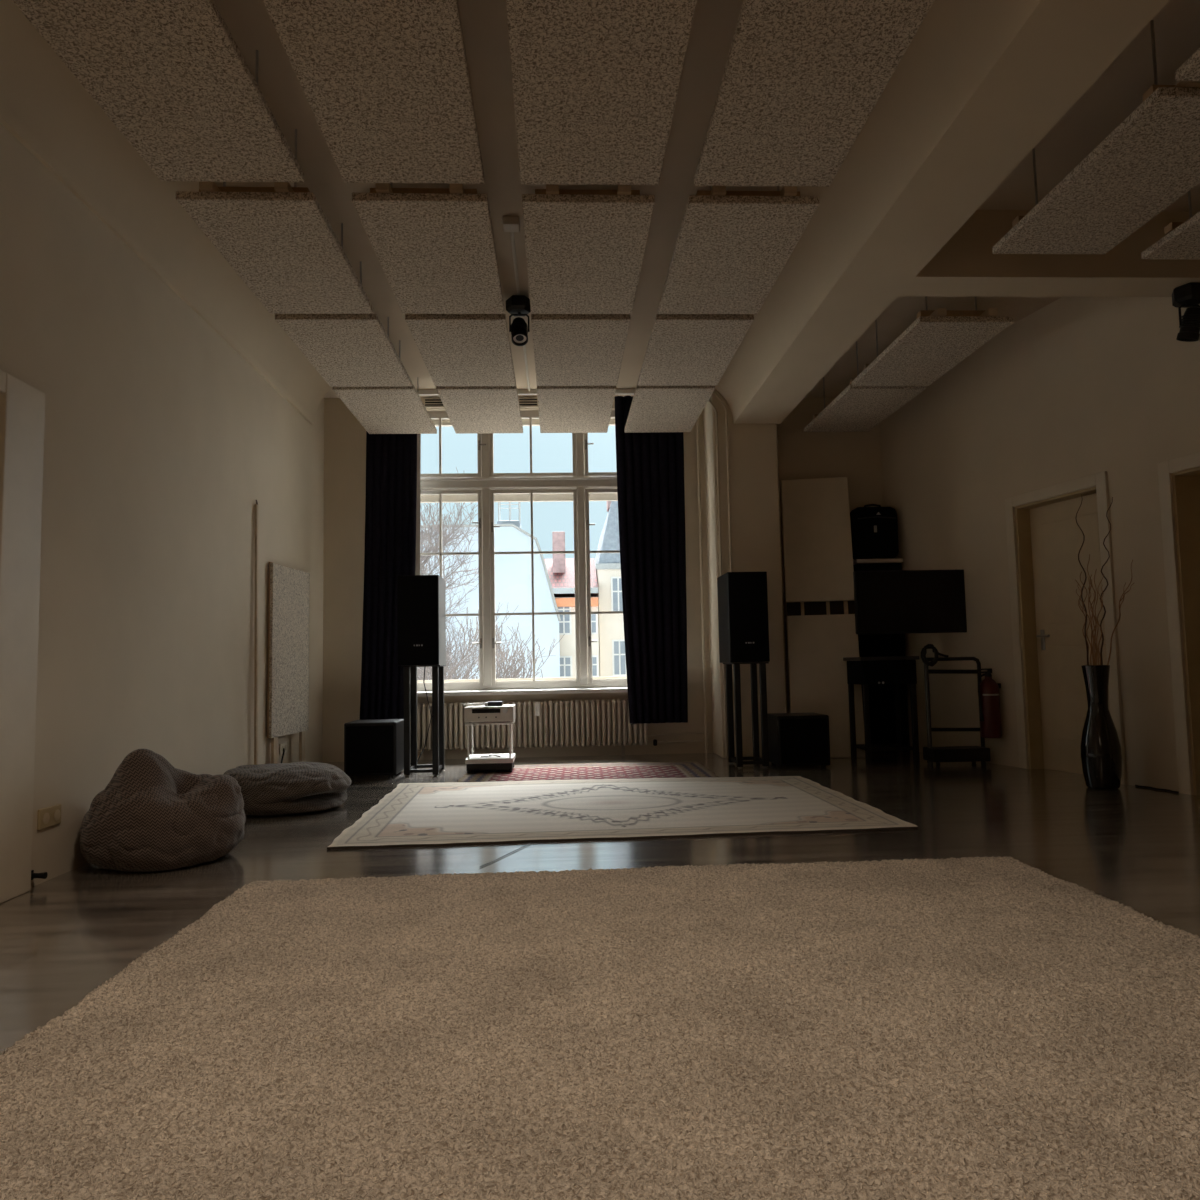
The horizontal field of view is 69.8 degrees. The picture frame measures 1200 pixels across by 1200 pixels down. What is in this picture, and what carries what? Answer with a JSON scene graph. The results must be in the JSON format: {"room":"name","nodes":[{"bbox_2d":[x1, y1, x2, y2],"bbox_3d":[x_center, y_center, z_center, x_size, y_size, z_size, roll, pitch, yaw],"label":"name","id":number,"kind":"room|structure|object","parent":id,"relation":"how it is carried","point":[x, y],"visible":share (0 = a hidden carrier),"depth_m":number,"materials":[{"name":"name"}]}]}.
{"room":"studio","nodes":[
{"label":"studio","id":0,"kind":"room"},
{"bbox_2d":[0,123,323,886],"bbox_3d":[-2.560,-0.611,3.011,0.400,3.520,11.350,-1,-4,-3],"label":"wall","id":1,"kind":"structure","parent":0,"point":[162,443],"depth_m":4.51,"materials":[{"name":"white paint"}]},
{"bbox_2d":[0,370,44,902],"bbox_3d":[-2.360,0.101,2.889,0.105,2.075,1.395,-1,-4,-3],"label":"door","id":2,"kind":"structure","parent":1,"relation":"in","point":[22,405],"depth_m":3.45,"materials":[{"name":"white paint"}]},
{"bbox_2d":[31,870,47,879],"bbox_3d":[-2.327,1.141,3.558,0.065,0.040,0.040,-1,-4,-3],"label":"door stop","id":3,"kind":"object","parent":1,"relation":"attached to","point":[43,875],"visible":0.56,"depth_m":3.55,"materials":[{"name":"black metal"}]},
{"bbox_2d":[37,804,61,829],"bbox_3d":[-2.361,0.930,3.693,0.016,0.085,0.160,-1,-4,-3],"label":"wall socket","id":4,"kind":"object","parent":1,"relation":"attached to","point":[50,816],"visible":1,"depth_m":3.68,"materials":[{"name":"paint"}]},
{"bbox_2d":[43,813,49,823],"bbox_3d":[-2.353,0.927,3.653,0.004,0.048,0.048,-1,-4,-3],"label":"outlet","id":5,"kind":"object","parent":4,"relation":"attached to","point":[46,816],"depth_m":3.65,"materials":[{"name":"beige plastic"}]},
{"bbox_2d":[54,809,59,820],"bbox_3d":[-2.357,0.933,3.733,0.004,0.048,0.048,-1,-4,-3],"label":"outlet","id":6,"kind":"object","parent":4,"relation":"attached to","point":[56,811],"depth_m":3.73,"materials":[{"name":"beige plastic"}]},
{"bbox_2d":[279,742,286,754],"bbox_3d":[-2.510,1.175,6.820,0.016,0.085,0.160,-1,-4,-3],"label":"wall socket","id":7,"kind":"object","parent":1,"relation":"attached to","point":[281,745],"visible":1,"depth_m":6.78,"materials":[{"name":"white paint"}]},
{"bbox_2d":[0,750,1199,1054],"bbox_3d":[1.416,1.149,3.144,8.500,0.120,11.500,-1,-4,-3],"label":"floor","id":8,"kind":"structure","parent":0,"point":[75,930],"depth_m":3.97,"materials":[{"name":"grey wood"}]},
{"bbox_2d":[79,749,245,871],"bbox_3d":[-2.045,0.957,4.044,0.706,0.523,0.670,-1,-4,-3],"label":"bean bag","id":9,"kind":"object","parent":8,"relation":"on","point":[152,814],"visible":1,"depth_m":3.82,"materials":[{"name":"fabric"}]},
{"bbox_2d":[254,500,257,764],"bbox_3d":[-2.475,0.327,6.192,0.037,2.118,0.032,-1,-4,-3],"label":"batten","id":10,"kind":"object","parent":8,"relation":"on","point":[256,504],"visible":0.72,"depth_m":6.19,"materials":[{"name":"wood"}]},
{"bbox_2d":[224,762,350,815],"bbox_3d":[-2.015,1.180,5.454,0.826,0.286,0.716,-1,-4,-3],"label":"bean bag","id":11,"kind":"object","parent":8,"relation":"on","point":[296,787],"visible":0.77,"depth_m":5.24,"materials":[{"name":"fabric"}]},
{"bbox_2d":[267,562,309,763],"bbox_3d":[-2.470,0.584,6.842,0.034,1.700,0.752,-1,-4,2],"label":"acoustic panel","id":12,"kind":"object","parent":8,"relation":"on","point":[288,587],"visible":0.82,"depth_m":6.78,"materials":[{"name":"fabric"}]},
{"bbox_2d":[344,719,403,777],"bbox_3d":[-1.857,1.223,7.106,0.417,0.443,0.424,-1,-4,-3],"label":"subwoofer","id":13,"kind":"object","parent":8,"relation":"on","point":[371,747],"visible":0.9,"depth_m":6.90,"materials":[{"name":"black paint"}]},
{"bbox_2d":[346,725,393,773],"bbox_3d":[-1.848,1.200,6.902,0.377,0.378,0.013,-1,-4,-3],"label":"grille","id":14,"kind":"object","parent":13,"relation":"attached to","point":[369,748],"depth_m":6.90,"materials":[{"name":"black fabric"}]},
{"bbox_2d":[401,665,446,776],"bbox_3d":[-1.460,0.992,7.154,0.317,0.895,0.420,-1,-4,-3],"label":"speaker stand","id":15,"kind":"object","parent":8,"relation":"on","point":[410,709],"visible":0.98,"depth_m":6.99,"materials":[{"name":"black metal"}]},
{"bbox_2d":[398,575,445,665],"bbox_3d":[-1.491,0.178,7.218,0.331,0.736,0.452,-1,-4,-3],"label":"loudspeaker","id":16,"kind":"object","parent":15,"relation":"on","point":[421,598],"visible":0.99,"depth_m":7.00,"materials":[{"name":"black wood"}]},
{"bbox_2d":[417,667,431,761],"bbox_3d":[-1.864,0.879,7.614,0.853,1.198,0.103,-3,-5,26],"label":"cable","id":17,"kind":"object","parent":16,"relation":"hanging from","point":[424,667],"visible":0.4,"depth_m":7.44,"materials":[{"name":"black paint"}]},
{"bbox_2d":[417,699,703,755],"bbox_3d":[-0.360,1.224,8.167,2.732,0.541,0.158,-1,-4,-3],"label":"radiator","id":18,"kind":"object","parent":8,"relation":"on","point":[456,710],"visible":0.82,"depth_m":8.12,"materials":[{"name":"beige metal"}]},
{"bbox_2d":[457,762,718,781],"bbox_3d":[-0.113,1.402,7.041,2.008,0.008,1.165,-1,-4,-3],"label":"rug","id":19,"kind":"object","parent":8,"relation":"on","point":[586,771],"visible":0.9,"depth_m":6.95,"materials":[{"name":"carpet"}]},
{"bbox_2d":[465,720,514,772],"bbox_3d":[-0.914,1.220,7.204,0.390,0.405,0.380,-1,-4,-3],"label":"trolley","id":20,"kind":"object","parent":19,"relation":"on","point":[474,762],"visible":0.94,"depth_m":7.02,"materials":[{"name":"white paint"}]},
{"bbox_2d":[464,704,514,722],"bbox_3d":[-0.918,0.952,7.201,0.400,0.130,0.385,-1,-4,-3],"label":"receiver","id":21,"kind":"object","parent":20,"relation":"on","point":[504,713],"visible":0.98,"depth_m":7.03,"materials":[{"name":"grey plastic"}]},
{"bbox_2d":[485,701,502,705],"bbox_3d":[-0.888,0.866,7.196,0.147,0.036,0.110,-1,-4,-3],"label":"box","id":22,"kind":"object","parent":21,"relation":"on","point":[490,703],"visible":1,"depth_m":7.14,"materials":[{"name":"black paint"}]},
{"bbox_2d":[465,720,514,725],"bbox_3d":[-0.918,1.028,7.218,0.390,0.020,0.380,-1,-4,-3],"label":"shelf","id":23,"kind":"object","parent":20,"relation":"attached to","point":[510,723],"depth_m":7.03,"materials":[{"name":"white paint"}]},
{"bbox_2d":[465,753,514,763],"bbox_3d":[-0.912,1.327,7.196,0.390,0.040,0.380,-1,-4,-3],"label":"shelf","id":24,"kind":"object","parent":20,"relation":"attached to","point":[472,758],"depth_m":7.02,"materials":[{"name":"white paint"}]},
{"bbox_2d":[0,856,1199,1199],"bbox_3d":[0.220,1.037,2.352,3.210,0.030,2.540,-1,-4,-3],"label":"rug","id":25,"kind":"object","parent":8,"relation":"on","point":[964,1028],"visible":1,"depth_m":1.92,"materials":[{"name":"carpet"}]},
{"bbox_2d":[327,776,917,849],"bbox_3d":[0.070,1.276,5.435,3.061,0.014,2.360,-1,-4,-3],"label":"rug","id":26,"kind":"object","parent":8,"relation":"on","point":[497,812],"visible":1,"depth_m":5.02,"materials":[{"name":"carpet"}]},
{"bbox_2d":[723,662,768,767],"bbox_3d":[1.243,0.964,7.286,0.305,0.868,0.420,-1,-4,-3],"label":"speaker stand","id":27,"kind":"object","parent":8,"relation":"on","point":[739,758],"visible":1,"depth_m":7.13,"materials":[{"name":"black metal"}]},
{"bbox_2d":[717,572,769,662],"bbox_3d":[1.222,0.157,7.374,0.327,0.753,0.502,-1,-4,-3],"label":"loudspeaker","id":28,"kind":"object","parent":27,"relation":"on","point":[743,626],"visible":0.99,"depth_m":7.13,"materials":[{"name":"black paint"}]},
{"bbox_2d":[767,712,830,767],"bbox_3d":[1.657,1.173,7.223,0.430,0.425,0.434,-1,-4,-3],"label":"subwoofer","id":29,"kind":"object","parent":8,"relation":"on","point":[794,739],"visible":0.94,"depth_m":7.01,"materials":[{"name":"black paint"}]},
{"bbox_2d":[780,718,828,763],"bbox_3d":[1.667,1.150,7.013,0.390,0.360,0.013,-1,-4,-3],"label":"grille","id":30,"kind":"object","parent":29,"relation":"attached to","point":[802,740],"depth_m":7.01,"materials":[{"name":"black fabric"}]},
{"bbox_2d":[781,477,864,757],"bbox_3d":[2.079,0.115,8.089,0.635,2.651,0.615,-2,-4,10],"label":"leaning board","id":31,"kind":"object","parent":8,"relation":"on","point":[817,540],"visible":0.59,"depth_m":8.10,"materials":[{"name":"white paint"}]},
{"bbox_2d":[843,656,919,763],"bbox_3d":[2.450,0.941,7.466,0.505,0.895,0.460,-1,-4,-3],"label":"desk","id":32,"kind":"object","parent":8,"relation":"on","point":[895,670],"visible":1,"depth_m":7.29,"materials":[{"name":"black wood"}]},
{"bbox_2d":[855,743,913,750],"bbox_3d":[2.454,1.275,7.446,0.390,0.025,0.370,-1,-4,-3],"label":"shelf","id":33,"kind":"object","parent":32,"relation":"attached to","point":[894,746],"depth_m":7.30,"materials":[{"name":"black metal"}]},
{"bbox_2d":[853,558,909,751],"bbox_3d":[2.686,0.527,8.263,0.455,1.830,0.265,-1,-4,-3],"label":"tall cabinet","id":34,"kind":"object","parent":8,"relation":"on","point":[881,697],"visible":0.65,"depth_m":8.13,"materials":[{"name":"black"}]},
{"bbox_2d":[850,504,898,559],"bbox_3d":[2.658,-0.661,8.354,0.435,0.550,0.250,-1,-4,-3],"label":"bag","id":35,"kind":"object","parent":34,"relation":"on","point":[874,530],"visible":0.88,"depth_m":8.24,"materials":[{"name":"black fabric"}]},
{"bbox_2d":[853,570,966,633],"bbox_3d":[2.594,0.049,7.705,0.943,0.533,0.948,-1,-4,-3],"label":"tv","id":36,"kind":"object","parent":34,"relation":"attached to","point":[893,601],"visible":1,"depth_m":7.23,"materials":[{"name":"black paint"}]},
{"bbox_2d":[923,657,990,766],"bbox_3d":[2.922,0.910,7.079,0.480,0.880,0.220,-1,-4,-3],"label":"trolley","id":37,"kind":"object","parent":8,"relation":"on","point":[972,754],"visible":0.97,"depth_m":7.06,"materials":[{"name":"black metal"}]},
{"bbox_2d":[921,644,948,665],"bbox_3d":[2.752,0.454,7.070,0.229,0.187,0.046,-1,-4,-3],"label":"cable bundle","id":38,"kind":"object","parent":37,"relation":"hanging from","point":[925,661],"visible":1,"depth_m":7.06,"materials":[{"name":"black rubber"}]},
{"bbox_2d":[1080,665,1121,789],"bbox_3d":[3.313,0.837,5.707,0.238,0.807,0.238,-1,-4,-3],"label":"floor vase","id":39,"kind":"object","parent":8,"relation":"on","point":[1100,747],"visible":1,"depth_m":5.64,"materials":[{"name":"black ceramic"}]},
{"bbox_2d":[1076,495,1088,664],"bbox_3d":[3.245,-0.026,5.764,0.045,1.370,0.062,-1,-4,-3],"label":"twig","id":40,"kind":"object","parent":39,"relation":"in","point":[1081,495],"visible":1,"depth_m":5.77,"materials":[{"name":"wood"}]},
{"bbox_2d":[1076,581,1088,653],"bbox_3d":[3.260,0.261,5.792,0.024,0.804,0.064,3,-6,-43],"label":"twig","id":41,"kind":"object","parent":39,"relation":"in","point":[1076,581],"visible":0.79,"depth_m":5.81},
{"bbox_2d":[1078,572,1091,664],"bbox_3d":[3.240,0.233,5.713,0.090,0.847,0.038,1,-5,-21],"label":"twig","id":42,"kind":"object","parent":39,"relation":"in","point":[1081,572],"visible":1,"depth_m":5.72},
{"bbox_2d":[1087,554,1094,664],"bbox_3d":[3.301,0.175,5.766,0.024,0.968,0.014,-5,-6,42],"label":"twig","id":43,"kind":"object","parent":39,"relation":"in","point":[1089,554],"visible":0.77,"depth_m":5.77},
{"bbox_2d":[1088,578,1093,664],"bbox_3d":[3.284,0.249,5.745,0.016,0.818,0.030,-3,-5,26],"label":"twig","id":44,"kind":"object","parent":39,"relation":"in","point":[1088,578],"visible":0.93,"depth_m":5.75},
{"bbox_2d":[1092,593,1096,664],"bbox_3d":[3.294,0.306,5.721,0.018,0.702,0.040,-2,-4,10],"label":"twig","id":45,"kind":"object","parent":39,"relation":"in","point":[1093,593],"visible":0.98,"depth_m":5.72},
{"bbox_2d":[1094,569,1098,664],"bbox_3d":[3.315,0.225,5.728,0.020,0.862,0.041,-1,-4,-3],"label":"twig","id":46,"kind":"object","parent":39,"relation":"in","point":[1096,569],"visible":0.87,"depth_m":5.73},
{"bbox_2d":[1097,575,1103,664],"bbox_3d":[3.309,0.243,5.675,0.028,0.820,0.099,-1,-4,-3],"label":"twig","id":47,"kind":"object","parent":39,"relation":"in","point":[1103,575],"visible":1,"depth_m":5.68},
{"bbox_2d":[1100,497,1112,664],"bbox_3d":[3.374,-0.014,5.724,0.035,1.336,0.151,2,-6,-40],"label":"twig","id":48,"kind":"object","parent":39,"relation":"in","point":[1112,497],"visible":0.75,"depth_m":5.74,"materials":[{"name":"wood"}]},
{"bbox_2d":[1107,560,1133,664],"bbox_3d":[3.431,0.193,5.689,0.216,0.916,0.033,-3,-5,24],"label":"twig","id":49,"kind":"object","parent":39,"relation":"in","point":[1132,560],"visible":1,"depth_m":5.69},
{"bbox_2d":[1135,785,1178,792],"bbox_3d":[3.600,1.220,5.561,0.034,0.010,0.324,0,-4,-14],"label":"cable","id":50,"kind":"object","parent":8,"relation":"on","point":[1135,785],"visible":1,"depth_m":5.54,"materials":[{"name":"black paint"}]},
{"bbox_2d":[322,398,882,761],"bbox_3d":[0.075,-0.245,8.616,6.200,3.520,0.420,-1,-4,-3],"label":"wall","id":51,"kind":"structure","parent":0,"point":[856,456],"depth_m":8.35,"materials":[{"name":"white paint"}]},
{"bbox_2d":[424,398,443,407],"bbox_3d":[-1.624,-1.932,8.433,0.200,0.098,0.033,-1,-4,-3],"label":"air vent","id":52,"kind":"object","parent":51,"relation":"in","point":[428,402],"visible":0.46,"depth_m":8.42,"materials":[{"name":"metal"}]},
{"bbox_2d":[417,410,627,696],"bbox_3d":[-0.642,-0.488,8.474,2.760,2.800,0.510,-1,-4,-3],"label":"window","id":53,"kind":"structure","parent":51,"relation":"in","point":[485,487],"depth_m":8.46,"materials":[{"name":"white paint"}]},
{"bbox_2d":[518,397,537,407],"bbox_3d":[-0.707,-1.946,8.478,0.200,0.098,0.033,-1,-4,-3],"label":"air vent","id":54,"kind":"object","parent":51,"relation":"in","point":[524,402],"visible":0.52,"depth_m":8.46,"materials":[{"name":"metal"}]},
{"bbox_2d":[696,418,707,752],"bbox_3d":[0.992,-0.271,8.400,0.026,3.496,0.026,-1,-4,-3],"label":"pipe","id":55,"kind":"object","parent":51,"relation":"attached to","point":[697,421],"visible":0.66,"depth_m":8.38,"materials":[{"name":"metal"}]},
{"bbox_2d":[214,0,1199,397],"bbox_3d":[1.347,-2.495,3.414,8.500,0.150,11.500,-1,-4,-3],"label":"ceiling","id":56,"kind":"structure","parent":0,"point":[1119,90],"depth_m":4.49,"materials":[{"name":"white paint"}]},
{"bbox_2d":[12,0,303,181],"bbox_3d":[-1.609,-2.144,3.201,0.628,0.470,1.340,-1,-4,-3],"label":"ceiling panel","id":57,"kind":"object","parent":56,"relation":"hanging from","point":[171,76],"visible":1,"depth_m":3.18,"materials":[{"name":"beige wood"}]},
{"bbox_2d":[0,0,331,424],"bbox_3d":[-2.169,-2.198,2.697,0.498,0.455,10.250,-1,-4,-3],"label":"beam","id":58,"kind":"structure","parent":56,"relation":"attached to","point":[43,104],"depth_m":4.34,"materials":[{"name":"paint"}]},
{"bbox_2d":[176,129,373,313],"bbox_3d":[-1.678,-2.036,4.641,0.628,0.470,1.340,-1,-4,-3],"label":"ceiling panel","id":59,"kind":"object","parent":56,"relation":"hanging from","point":[279,239],"visible":0.88,"depth_m":4.42,"materials":[{"name":"beige wood"}]},
{"bbox_2d":[275,261,411,386],"bbox_3d":[-1.744,-1.932,6.023,0.628,0.470,1.340,-1,-4,-3],"label":"ceiling panel","id":60,"kind":"object","parent":56,"relation":"hanging from","point":[347,350],"visible":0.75,"depth_m":5.85,"materials":[{"name":"beige wood"}]},
{"bbox_2d":[263,0,484,183],"bbox_3d":[-0.808,-2.156,3.240,0.628,0.470,1.340,-1,-4,-3],"label":"ceiling panel","id":61,"kind":"object","parent":56,"relation":"hanging from","point":[386,85],"visible":1,"depth_m":3.20,"materials":[{"name":"beige wood"}]},
{"bbox_2d":[332,340,436,433],"bbox_3d":[-1.809,-1.830,7.385,0.628,0.470,1.340,-1,-4,-3],"label":"ceiling panel","id":62,"kind":"object","parent":56,"relation":"hanging from","point":[380,410],"visible":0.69,"depth_m":7.24,"materials":[{"name":"beige wood"}]},
{"bbox_2d":[352,183,504,313],"bbox_3d":[-0.877,-2.048,4.680,0.628,0.470,1.340,-1,-4,-3],"label":"ceiling panel","id":63,"kind":"object","parent":56,"relation":"hanging from","point":[435,249],"visible":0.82,"depth_m":4.45,"materials":[{"name":"beige wood"}]},
{"bbox_2d":[405,314,515,385],"bbox_3d":[-0.943,-1.945,6.062,0.628,0.470,1.340,-1,-4,-3],"label":"ceiling panel","id":64,"kind":"object","parent":56,"relation":"hanging from","point":[455,349],"visible":0.77,"depth_m":5.87,"materials":[{"name":"fabric"}]},
{"bbox_2d":[436,386,522,433],"bbox_3d":[-1.008,-1.842,7.424,0.628,0.470,1.340,-1,-4,-3],"label":"ceiling panel","id":65,"kind":"object","parent":56,"relation":"hanging from","point":[469,409],"visible":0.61,"depth_m":7.27,"materials":[{"name":"beige wood"}]},
{"bbox_2d":[503,216,529,390],"bbox_3d":[-0.601,-2.118,6.648,0.095,0.049,3.185,-1,-4,-3],"label":"conduit","id":66,"kind":"object","parent":56,"relation":"attached to","point":[511,224],"visible":0.94,"depth_m":5.33,"materials":[{"name":"white plastic"}]},
{"bbox_2d":[506,295,530,345],"bbox_3d":[-0.576,-1.980,6.130,0.190,0.340,0.174,-1,-4,-3],"label":"spotlight","id":67,"kind":"object","parent":66,"relation":"attached to","point":[516,305],"visible":1,"depth_m":6.09,"materials":[{"name":"black metal"}]},
{"bbox_2d":[416,389,634,394],"bbox_3d":[-0.730,-1.997,8.262,3.310,0.048,0.040,-1,-4,-3],"label":"rail","id":68,"kind":"object","parent":56,"relation":"attached to","point":[420,391],"visible":0.11,"depth_m":8.24,"materials":[{"name":"white paint"}]},
{"bbox_2d":[360,431,420,719],"bbox_3d":[-1.971,-0.402,8.088,0.568,3.112,0.074,-1,-4,-6],"label":"curtain","id":69,"kind":"object","parent":68,"relation":"hanging from","point":[393,461],"visible":0.72,"depth_m":8.08,"materials":[{"name":"black fabric"}]},
{"bbox_2d":[614,394,687,723],"bbox_3d":[0.500,-0.418,8.194,0.662,3.157,0.094,-1,-4,-3],"label":"curtain","id":70,"kind":"object","parent":68,"relation":"hanging from","point":[649,465],"visible":0.94,"depth_m":8.17,"materials":[{"name":"black fabric"}]},
{"bbox_2d":[537,386,615,432],"bbox_3d":[-0.219,-1.855,7.463,0.628,0.470,1.340,-1,-4,-3],"label":"ceiling panel","id":71,"kind":"object","parent":56,"relation":"hanging from","point":[562,409],"visible":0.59,"depth_m":7.32,"materials":[{"name":"beige wood"}]},
{"bbox_2d":[531,314,630,385],"bbox_3d":[-0.154,-1.957,6.100,0.628,0.470,1.340,-1,-4,-3],"label":"ceiling panel","id":72,"kind":"object","parent":56,"relation":"hanging from","point":[570,349],"visible":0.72,"depth_m":5.91,"materials":[{"name":"beige wood"}]},
{"bbox_2d":[522,184,654,313],"bbox_3d":[-0.088,-2.061,4.718,0.628,0.470,1.340,-1,-4,-3],"label":"ceiling panel","id":73,"kind":"object","parent":56,"relation":"hanging from","point":[585,249],"visible":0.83,"depth_m":4.49,"materials":[{"name":"beige wood"}]},
{"bbox_2d":[506,0,696,184],"bbox_3d":[-0.019,-2.168,3.279,0.628,0.470,1.340,-1,-4,-3],"label":"ceiling panel","id":74,"kind":"object","parent":56,"relation":"hanging from","point":[596,83],"visible":1,"depth_m":3.23,"materials":[{"name":"beige wood"}]},
{"bbox_2d":[624,384,714,432],"bbox_3d":[0.571,-1.867,7.501,0.628,0.470,1.340,-1,-4,-3],"label":"ceiling panel","id":75,"kind":"object","parent":56,"relation":"hanging from","point":[653,408],"visible":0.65,"depth_m":7.36,"materials":[{"name":"beige wood"}]},
{"bbox_2d":[638,314,753,385],"bbox_3d":[0.636,-1.969,6.139,0.628,0.470,1.340,-1,-4,-3],"label":"ceiling panel","id":76,"kind":"object","parent":56,"relation":"hanging from","point":[682,349],"visible":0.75,"depth_m":5.95,"materials":[{"name":"fabric"}]},
{"bbox_2d":[658,186,819,313],"bbox_3d":[0.702,-2.073,4.757,0.628,0.470,1.340,-1,-4,-3],"label":"ceiling panel","id":77,"kind":"object","parent":56,"relation":"hanging from","point":[731,249],"visible":0.87,"depth_m":4.53,"materials":[{"name":"beige wood"}]},
{"bbox_2d":[694,0,934,186],"bbox_3d":[0.770,-2.181,3.318,0.628,0.470,1.340,-1,-4,-3],"label":"ceiling panel","id":78,"kind":"object","parent":56,"relation":"hanging from","point":[801,80],"visible":1,"depth_m":3.25,"materials":[{"name":"beige wood"}]},
{"bbox_2d":[804,341,925,431],"bbox_3d":[2.292,-1.891,7.610,0.628,0.470,1.340,-1,-4,-3],"label":"ceiling panel","id":79,"kind":"object","parent":56,"relation":"hanging from","point":[856,408],"visible":0.73,"depth_m":7.46,"materials":[{"name":"fabric"}]},
{"bbox_2d":[852,297,1013,385],"bbox_3d":[2.350,-1.993,6.257,0.628,0.470,1.340,-1,-4,-3],"label":"ceiling panel","id":80,"kind":"object","parent":56,"relation":"hanging from","point":[939,339],"visible":0.85,"depth_m":6.03,"materials":[{"name":"beige wood"}]},
{"bbox_2d":[715,0,1168,423],"bbox_3d":[1.514,-2.259,2.930,0.850,0.440,10.355,-1,-4,-3],"label":"beam","id":81,"kind":"structure","parent":56,"relation":"attached to","point":[979,84],"depth_m":4.02,"materials":[{"name":"paint"}]},
{"bbox_2d":[898,210,1199,296],"bbox_3d":[2.825,-2.117,5.248,2.020,0.430,0.270,-1,-4,-3],"label":"beam","id":82,"kind":"structure","parent":56,"relation":"attached to","point":[966,265],"depth_m":5.12,"materials":[{"name":"paint"}]},
{"bbox_2d":[1172,282,1199,341],"bbox_3d":[3.606,-1.746,5.253,0.190,0.337,0.164,-1,-4,-3],"label":"spotlight","id":83,"kind":"object","parent":82,"relation":"attached to","point":[1187,295],"visible":1,"depth_m":5.21,"materials":[{"name":"black metal"}]},
{"bbox_2d":[992,20,1199,253],"bbox_3d":[2.463,-2.159,4.040,0.628,0.470,1.340,-1,-4,-3],"label":"ceiling panel","id":84,"kind":"object","parent":56,"relation":"hanging from","point":[1151,159],"visible":0.98,"depth_m":3.98,"materials":[{"name":"beige wood"}]},
{"bbox_2d":[1141,190,1199,258],"bbox_3d":[3.329,-2.169,4.137,0.628,0.470,1.340,-1,-4,-3],"label":"ceiling panel","id":85,"kind":"object","parent":56,"relation":"hanging from","point":[1181,240],"visible":0.83,"depth_m":4.59,"materials":[{"name":"beige wood"}]},
{"bbox_2d":[1175,48,1199,80],"bbox_3d":[2.529,-2.263,2.660,0.628,0.470,1.340,-1,-4,-3],"label":"ceiling panel","id":86,"kind":"object","parent":56,"relation":"hanging from","point":[1189,70],"visible":1,"depth_m":3.22,"materials":[{"name":"beige wood"}]},
{"bbox_2d":[703,389,786,757],"bbox_3d":[1.376,-0.263,8.232,0.610,3.450,0.510,-1,-4,-3],"label":"pillar","id":87,"kind":"structure","parent":0,"point":[753,449],"depth_m":8.02,"materials":[{"name":"white paint"}]},
{"bbox_2d":[708,399,727,757],"bbox_3d":[1.046,-0.270,7.921,0.160,3.422,0.022,-1,-4,-3],"label":"pipe","id":88,"kind":"object","parent":87,"relation":"attached to","point":[709,400],"visible":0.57,"depth_m":7.94,"materials":[{"name":"metal"}]},
{"bbox_2d":[713,390,735,749],"bbox_3d":[1.141,-0.282,7.926,0.160,3.442,0.022,-1,-4,-3],"label":"pipe","id":89,"kind":"object","parent":87,"relation":"attached to","point":[714,392],"visible":0.56,"depth_m":7.98,"materials":[{"name":"metal"}]},
{"bbox_2d":[880,297,1199,790],"bbox_3d":[4.349,-0.714,3.384,0.357,3.520,11.575,0,-4,-14],"label":"wall","id":90,"kind":"structure","parent":0,"point":[1076,387],"depth_m":6.52,"materials":[{"name":"white paint"}]},
{"bbox_2d":[977,668,1001,737],"bbox_3d":[3.168,0.835,6.985,0.174,0.557,0.161,-3,-5,24],"label":"fire extinguisher","id":91,"kind":"object","parent":90,"relation":"attached to","point":[988,689],"visible":1,"depth_m":6.93,"materials":[{"name":"red metal"}]},
{"bbox_2d":[1005,471,1126,784],"bbox_3d":[3.572,0.214,6.405,0.362,2.145,0.996,0,-4,-14],"label":"door","id":92,"kind":"structure","parent":90,"relation":"in","point":[1048,544],"depth_m":6.54,"materials":[{"name":"white paint"}]},
{"bbox_2d":[1157,452,1199,794],"bbox_3d":[3.920,0.125,5.018,0.362,2.105,1.047,0,-4,-14],"label":"door","id":93,"kind":"structure","parent":90,"relation":"in","point":[1184,471],"depth_m":5.42,"materials":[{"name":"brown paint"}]},
{"label":"outside","id":94,"kind":"structure","parent":0,"visible":0},
{"bbox_3d":[-2.902,14.860,64.003,120.000,0.300,110.000,-1,-4,-3],"label":"ground","id":95,"kind":"structure","parent":94,"visible":0},
{"bbox_2d":[417,468,544,679],"bbox_3d":[-4.512,4.043,20.632,6.774,14.921,6.093,-2,-4,14],"label":"bare tree","id":96,"kind":"object","parent":95,"relation":"on","point":[446,538],"visible":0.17,"depth_m":20.65,"materials":[{"name":"grey plant"}]},
{"bbox_2d":[418,502,560,679],"bbox_3d":[-5.915,4.179,31.101,9.096,16.250,3.255,-1,-4,-3],"label":"house","id":97,"kind":"structure","parent":95,"relation":"on","point":[513,580],"depth_m":29.98,"materials":[{"name":"paint"}]},
{"bbox_2d":[417,607,564,679],"bbox_3d":[-2.137,5.265,12.068,3.866,11.130,3.450,-1,-4,-3],"label":"bare tree","id":98,"kind":"object","parent":95,"relation":"on","point":[499,648],"visible":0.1,"depth_m":12.18,"materials":[{"name":"grey plant"}]},
{"bbox_2d":[544,532,599,677],"bbox_3d":[-2.660,5.046,37.343,4.980,15.320,9.000,-1,-4,-3],"label":"house","id":99,"kind":"structure","parent":95,"relation":"on","point":[560,570],"depth_m":33.54,"materials":[{"name":"paint"}]},
{"bbox_2d":[595,501,626,676],"bbox_3d":[2.921,3.916,38.949,6.480,17.600,10.100,-1,-4,-3],"label":"house","id":100,"kind":"structure","parent":95,"relation":"on","point":[612,659],"depth_m":34.13,"materials":[{"name":"paint"}]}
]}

